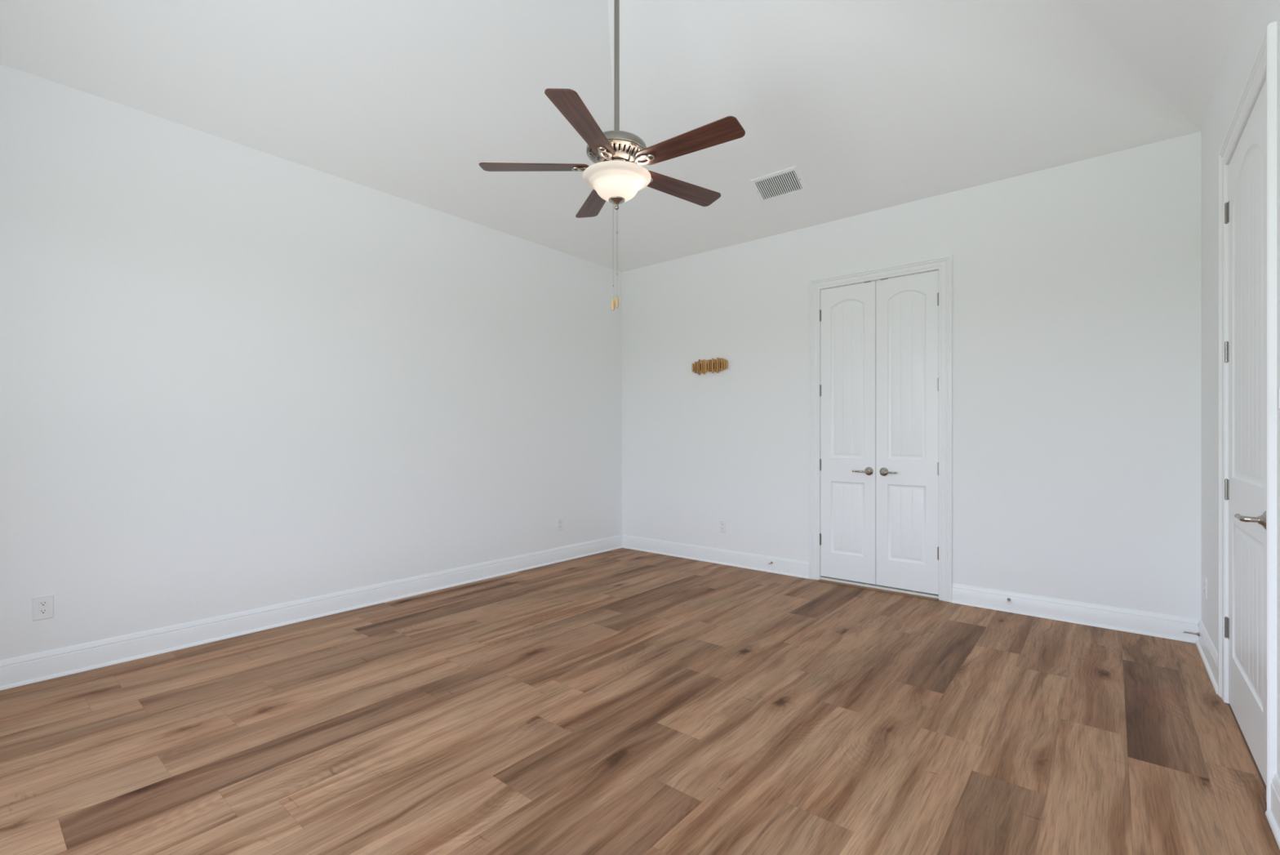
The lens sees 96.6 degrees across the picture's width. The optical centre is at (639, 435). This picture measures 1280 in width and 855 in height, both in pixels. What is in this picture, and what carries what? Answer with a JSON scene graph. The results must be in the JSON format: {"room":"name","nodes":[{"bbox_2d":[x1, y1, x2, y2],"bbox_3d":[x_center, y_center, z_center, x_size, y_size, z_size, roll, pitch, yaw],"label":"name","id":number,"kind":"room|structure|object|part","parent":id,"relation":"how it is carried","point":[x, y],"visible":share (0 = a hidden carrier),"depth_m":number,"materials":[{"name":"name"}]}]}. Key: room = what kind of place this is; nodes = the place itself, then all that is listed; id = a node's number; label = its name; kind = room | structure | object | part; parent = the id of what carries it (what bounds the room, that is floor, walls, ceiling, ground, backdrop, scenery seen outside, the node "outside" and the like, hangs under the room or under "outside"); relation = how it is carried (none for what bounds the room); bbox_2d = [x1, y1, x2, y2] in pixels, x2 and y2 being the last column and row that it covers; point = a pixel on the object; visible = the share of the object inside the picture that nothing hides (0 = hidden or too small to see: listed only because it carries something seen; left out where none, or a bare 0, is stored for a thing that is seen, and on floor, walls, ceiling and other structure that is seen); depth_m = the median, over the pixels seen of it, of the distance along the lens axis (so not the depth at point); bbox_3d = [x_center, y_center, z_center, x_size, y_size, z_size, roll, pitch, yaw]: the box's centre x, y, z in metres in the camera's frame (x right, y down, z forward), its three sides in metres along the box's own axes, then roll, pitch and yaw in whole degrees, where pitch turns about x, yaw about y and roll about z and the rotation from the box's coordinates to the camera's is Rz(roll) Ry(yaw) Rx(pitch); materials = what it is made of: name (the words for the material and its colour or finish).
{"room":"empty bedroom","nodes":[
{"label":"empty bedroom","id":0,"kind":"room"},
{"bbox_2d":[0,63,622,660],"bbox_3d":[-1.936,-0.295,4.223,0.115,3.031,5.330,0,0,40],"label":"wall","id":1,"kind":"structure","parent":0,"point":[234,377],"depth_m":3.56,"materials":[{"name":"white paint"}]},
{"bbox_2d":[32,594,53,621],"bbox_3d":[-2.988,0.860,2.853,0.008,0.118,0.074,0,0,40],"label":"wall outlet","id":2,"kind":"object","parent":1,"relation":"attached to","point":[42,606],"visible":1,"depth_m":2.85,"materials":[{"name":"white plastic"}]},
{"bbox_2d":[38,608,48,614],"bbox_3d":[-2.986,0.879,2.852,0.002,0.025,0.034,0,0,40],"label":"receptacle","id":3,"kind":"object","parent":2,"relation":"attached to","point":[41,611],"depth_m":2.85,"materials":[{"name":"grey plastic"}]},
{"bbox_2d":[38,600,48,606],"bbox_3d":[-2.986,0.841,2.852,0.002,0.025,0.034,0,0,40],"label":"receptacle","id":4,"kind":"object","parent":2,"relation":"attached to","point":[41,603],"depth_m":2.85,"materials":[{"name":"grey plastic"}]},
{"bbox_2d":[0,534,622,690],"bbox_3d":[-1.845,1.151,4.223,0.026,0.138,5.215,0,0,40],"label":"baseboard","id":5,"kind":"structure","parent":1,"relation":"attached to","point":[25,669],"depth_m":3.54,"materials":[{"name":"white wood"}]},
{"bbox_2d":[556,518,562,530],"bbox_3d":[-0.776,0.862,5.531,0.008,0.118,0.074,0,0,40],"label":"wall outlet","id":6,"kind":"object","parent":1,"relation":"attached to","point":[559,521],"visible":1,"depth_m":5.52,"materials":[{"name":"white plastic"}]},
{"bbox_2d":[0,0,1239,271],"bbox_3d":[-0.107,-2.436,2.787,4.535,1.289,5.215,0,0,40],"label":"ceiling","id":7,"kind":"structure","parent":0,"point":[876,104],"depth_m":3.67,"materials":[{"name":"white paint"}]},
{"bbox_2d":[479,0,745,310],"bbox_3d":[-0.077,-1.847,2.777,1.250,2.464,1.282,0,0,40],"label":"ceiling fan","id":8,"kind":"object","parent":7,"relation":"hanging from","point":[616,175],"visible":1,"depth_m":2.69,"materials":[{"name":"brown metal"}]},
{"bbox_3d":[-0.512,-1.313,2.788,0.527,0.007,0.137,0,11,-1],"label":"blade","id":9,"kind":"part","parent":8,"relation":"part of","materials":[{"name":"brown wood"}]},
{"bbox_3d":[-0.233,-1.313,2.412,0.137,0.007,0.527,12,3,17],"label":"blade","id":10,"kind":"part","parent":8,"relation":"part of","materials":[{"name":"brown wood"}]},
{"bbox_3d":[-0.241,-1.313,3.170,0.137,0.007,0.527,-12,4,-18],"label":"blade","id":11,"kind":"part","parent":8,"relation":"part of","materials":[{"name":"brown wood"}]},
{"bbox_3d":[-0.114,-1.213,2.793,0.337,0.114,0.337,0,0,40],"label":"lamp shade","id":12,"kind":"part","parent":8,"relation":"part of","materials":[{"name":"white glass"}]},
{"bbox_3d":[0.206,-1.313,3.030,0.527,0.007,0.137,0,-11,-37],"label":"blade","id":13,"kind":"part","parent":8,"relation":"part of","materials":[{"name":"brown wood"}]},
{"bbox_3d":[0.211,-1.313,2.562,0.527,0.007,0.137,0,-11,35],"label":"blade","id":14,"kind":"part","parent":8,"relation":"part of","materials":[{"name":"brown wood"}]},
{"bbox_2d":[750,164,807,203],"bbox_3d":[1.123,-2.029,4.617,0.400,0.127,0.211,0,0,40],"label":"ceiling vent","id":15,"kind":"object","parent":7,"relation":"in","point":[788,181],"visible":1,"depth_m":4.61,"materials":[{"name":"white metal"}]},
{"bbox_2d":[0,547,1279,854],"bbox_3d":[0.120,1.268,3.063,4.735,0.144,6.130,0,0,40],"label":"floor","id":16,"kind":"structure","parent":0,"point":[622,700],"depth_m":2.33,"materials":[{"name":"brown wood"}]},
{"bbox_2d":[622,131,1201,625],"bbox_3d":[1.590,-0.295,4.842,4.765,3.031,0.115,0,0,40],"label":"wall","id":17,"kind":"structure","parent":0,"point":[1077,286],"depth_m":3.98,"materials":[{"name":"white paint"}]},
{"bbox_2d":[692,357,727,374],"bbox_3d":[0.673,-0.671,5.502,0.400,0.151,0.034,0,0,40],"label":"wall decor","id":18,"kind":"object","parent":17,"relation":"attached to","point":[721,364],"visible":1,"depth_m":5.49,"materials":[{"name":"brown wood"}]},
{"bbox_3d":[0.564,-0.669,5.590,0.019,0.120,0.018,0,0,40],"label":"wooden rod","id":19,"kind":"part","parent":18,"relation":"part of","materials":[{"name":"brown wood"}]},
{"bbox_3d":[0.580,-0.670,5.569,0.019,0.150,0.018,0,0,40],"label":"wooden rod","id":20,"kind":"part","parent":18,"relation":"part of","materials":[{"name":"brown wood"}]},
{"bbox_3d":[0.603,-0.675,5.558,0.019,0.125,0.018,0,0,40],"label":"wooden rod","id":21,"kind":"part","parent":18,"relation":"part of","materials":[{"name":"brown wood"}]},
{"bbox_3d":[0.623,-0.670,5.542,0.019,0.145,0.018,0,0,40],"label":"wooden rod","id":22,"kind":"part","parent":18,"relation":"part of","materials":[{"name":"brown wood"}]},
{"bbox_3d":[0.638,-0.672,5.521,0.019,0.121,0.018,0,0,40],"label":"wooden rod","id":23,"kind":"part","parent":18,"relation":"part of","materials":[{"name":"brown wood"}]},
{"bbox_3d":[0.662,-0.677,5.509,0.019,0.115,0.018,0,0,40],"label":"wooden rod","id":24,"kind":"part","parent":18,"relation":"part of","materials":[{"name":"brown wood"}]},
{"bbox_3d":[0.681,-0.675,5.493,0.019,0.116,0.018,0,0,40],"label":"wooden rod","id":25,"kind":"part","parent":18,"relation":"part of","materials":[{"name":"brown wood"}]},
{"bbox_3d":[0.697,-0.673,5.472,0.019,0.144,0.018,0,0,40],"label":"wooden rod","id":26,"kind":"part","parent":18,"relation":"part of","materials":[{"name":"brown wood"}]},
{"bbox_3d":[0.721,-0.671,5.461,0.019,0.121,0.018,0,0,40],"label":"wooden rod","id":27,"kind":"part","parent":18,"relation":"part of","materials":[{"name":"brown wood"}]},
{"bbox_3d":[0.740,-0.673,5.444,0.019,0.147,0.018,0,0,40],"label":"wooden rod","id":28,"kind":"part","parent":18,"relation":"part of","materials":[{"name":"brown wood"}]},
{"bbox_3d":[0.756,-0.674,5.424,0.019,0.128,0.018,0,0,40],"label":"wooden rod","id":29,"kind":"part","parent":18,"relation":"part of","materials":[{"name":"brown wood"}]},
{"bbox_3d":[0.779,-0.678,5.412,0.019,0.115,0.018,0,0,40],"label":"wooden rod","id":30,"kind":"part","parent":18,"relation":"part of","materials":[{"name":"brown wood"}]},
{"bbox_3d":[0.799,-0.678,5.396,0.019,0.100,0.018,0,0,40],"label":"wooden rod","id":31,"kind":"part","parent":18,"relation":"part of","materials":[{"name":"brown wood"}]},
{"bbox_2d":[720,520,726,533],"bbox_3d":[0.789,0.862,5.424,0.074,0.118,0.008,0,0,40],"label":"wall outlet","id":32,"kind":"object","parent":17,"relation":"attached to","point":[722,522],"visible":1,"depth_m":5.42,"materials":[{"name":"white plastic"}]},
{"bbox_2d":[819,280,875,584],"bbox_3d":[1.686,-0.026,4.669,0.458,2.420,0.103,0,0,40],"label":"door","id":33,"kind":"structure","parent":17,"relation":"in","point":[847,313],"depth_m":4.67,"materials":[{"name":"white wood"}]},
{"bbox_3d":[1.767,0.284,4.568,0.125,0.021,0.050,0,0,40],"label":"lever","id":34,"kind":"part","parent":33,"relation":"part of","materials":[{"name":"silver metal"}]},
{"bbox_2d":[817,578,937,600],"bbox_3d":[1.856,1.216,4.511,0.905,0.009,0.048,0,0,40],"label":"trim","id":35,"kind":"structure","parent":17,"relation":"attached to","point":[820,580],"depth_m":4.48,"materials":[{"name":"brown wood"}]},
{"bbox_2d":[808,253,952,602],"bbox_3d":[1.903,-0.054,4.567,1.091,2.549,0.130,0,0,40],"label":"door frame","id":36,"kind":"structure","parent":17,"relation":"attached to","point":[944,264],"depth_m":4.30,"materials":[{"name":"white wood"}]},
{"bbox_2d":[875,270,938,594],"bbox_3d":[2.043,-0.026,4.374,0.460,2.420,0.103,0,0,40],"label":"door","id":37,"kind":"structure","parent":17,"relation":"in","point":[907,307],"depth_m":4.38,"materials":[{"name":"white wood"}]},
{"bbox_3d":[1.937,0.284,4.428,0.125,0.021,0.050,0,0,40],"label":"lever","id":38,"kind":"part","parent":37,"relation":"part of","materials":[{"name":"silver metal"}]},
{"bbox_2d":[622,534,1198,643],"bbox_3d":[1.545,1.151,4.787,4.508,0.138,0.026,0,0,40],"label":"baseboard","id":39,"kind":"structure","parent":17,"relation":"attached to","point":[1141,622],"depth_m":3.92,"materials":[{"name":"white wood"}]},
{"bbox_2d":[1201,0,1279,778],"bbox_3d":[1.649,-0.295,1.262,0.115,3.031,5.330,0,0,40],"label":"wall","id":40,"kind":"structure","parent":0,"point":[1252,17],"depth_m":2.93,"materials":[{"name":"white paint"}]},
{"bbox_2d":[1181,630,1199,635],"bbox_3d":[3.208,1.150,3.323,0.078,0.022,0.022,0,0,40],"label":"door stop","id":41,"kind":"object","parent":40,"relation":"attached to","point":[1182,631],"visible":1,"depth_m":3.32,"materials":[{"name":"silver metal"}]},
{"bbox_2d":[1204,575,1207,599],"bbox_3d":[3.153,0.848,3.180,0.008,0.118,0.074,0,0,40],"label":"wall outlet","id":42,"kind":"object","parent":40,"relation":"attached to","point":[1205,577],"visible":1,"depth_m":3.16,"materials":[{"name":"white plastic"}]},
{"bbox_2d":[1195,619,1279,848],"bbox_3d":[1.631,1.151,1.351,0.026,0.138,5.215,0,0,40],"label":"baseboard","id":43,"kind":"structure","parent":40,"relation":"attached to","point":[1209,655],"depth_m":2.77,"materials":[{"name":"white wood"}]},
{"bbox_2d":[1224,79,1266,784],"bbox_3d":[2.384,-0.013,2.263,0.103,2.442,0.919,0,0,40],"label":"door","id":44,"kind":"structure","parent":40,"relation":"in","point":[1245,211],"depth_m":2.24,"materials":[{"name":"white wood"}]},
{"bbox_3d":[2.675,-1.016,2.590,0.004,0.092,0.032,0,0,40],"label":"hinge plate","id":45,"kind":"part","parent":44,"relation":"part of","materials":[{"name":"silver metal"}]},
{"bbox_3d":[2.675,-0.382,2.590,0.004,0.092,0.032,0,0,40],"label":"hinge plate","id":46,"kind":"part","parent":44,"relation":"part of","materials":[{"name":"silver metal"}]},
{"bbox_3d":[2.675,0.245,2.590,0.004,0.092,0.032,0,0,40],"label":"hinge plate","id":47,"kind":"part","parent":44,"relation":"part of","materials":[{"name":"silver metal"}]},
{"bbox_3d":[2.675,0.875,2.590,0.004,0.092,0.032,0,0,40],"label":"hinge plate","id":48,"kind":"part","parent":44,"relation":"part of","materials":[{"name":"silver metal"}]},
{"bbox_3d":[2.146,0.290,2.016,0.050,0.021,0.125,0,0,40],"label":"lever","id":49,"kind":"part","parent":44,"relation":"part of","materials":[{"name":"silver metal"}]},
{"bbox_2d":[1217,21,1276,809],"bbox_3d":[2.424,-0.054,2.221,0.130,2.549,1.096,0,0,40],"label":"door frame","id":50,"kind":"structure","parent":40,"relation":"attached to","point":[1264,63],"depth_m":1.96,"materials":[{"name":"white wood"}]},
{"bbox_2d":[1276,380,1279,417],"bbox_3d":[1.968,-0.115,1.746,0.010,0.116,0.116,0,0,40],"label":"light switch","id":51,"kind":"object","parent":40,"relation":"attached to","point":[1278,381],"visible":1,"depth_m":1.77,"materials":[{"name":"white plastic"}]}
]}

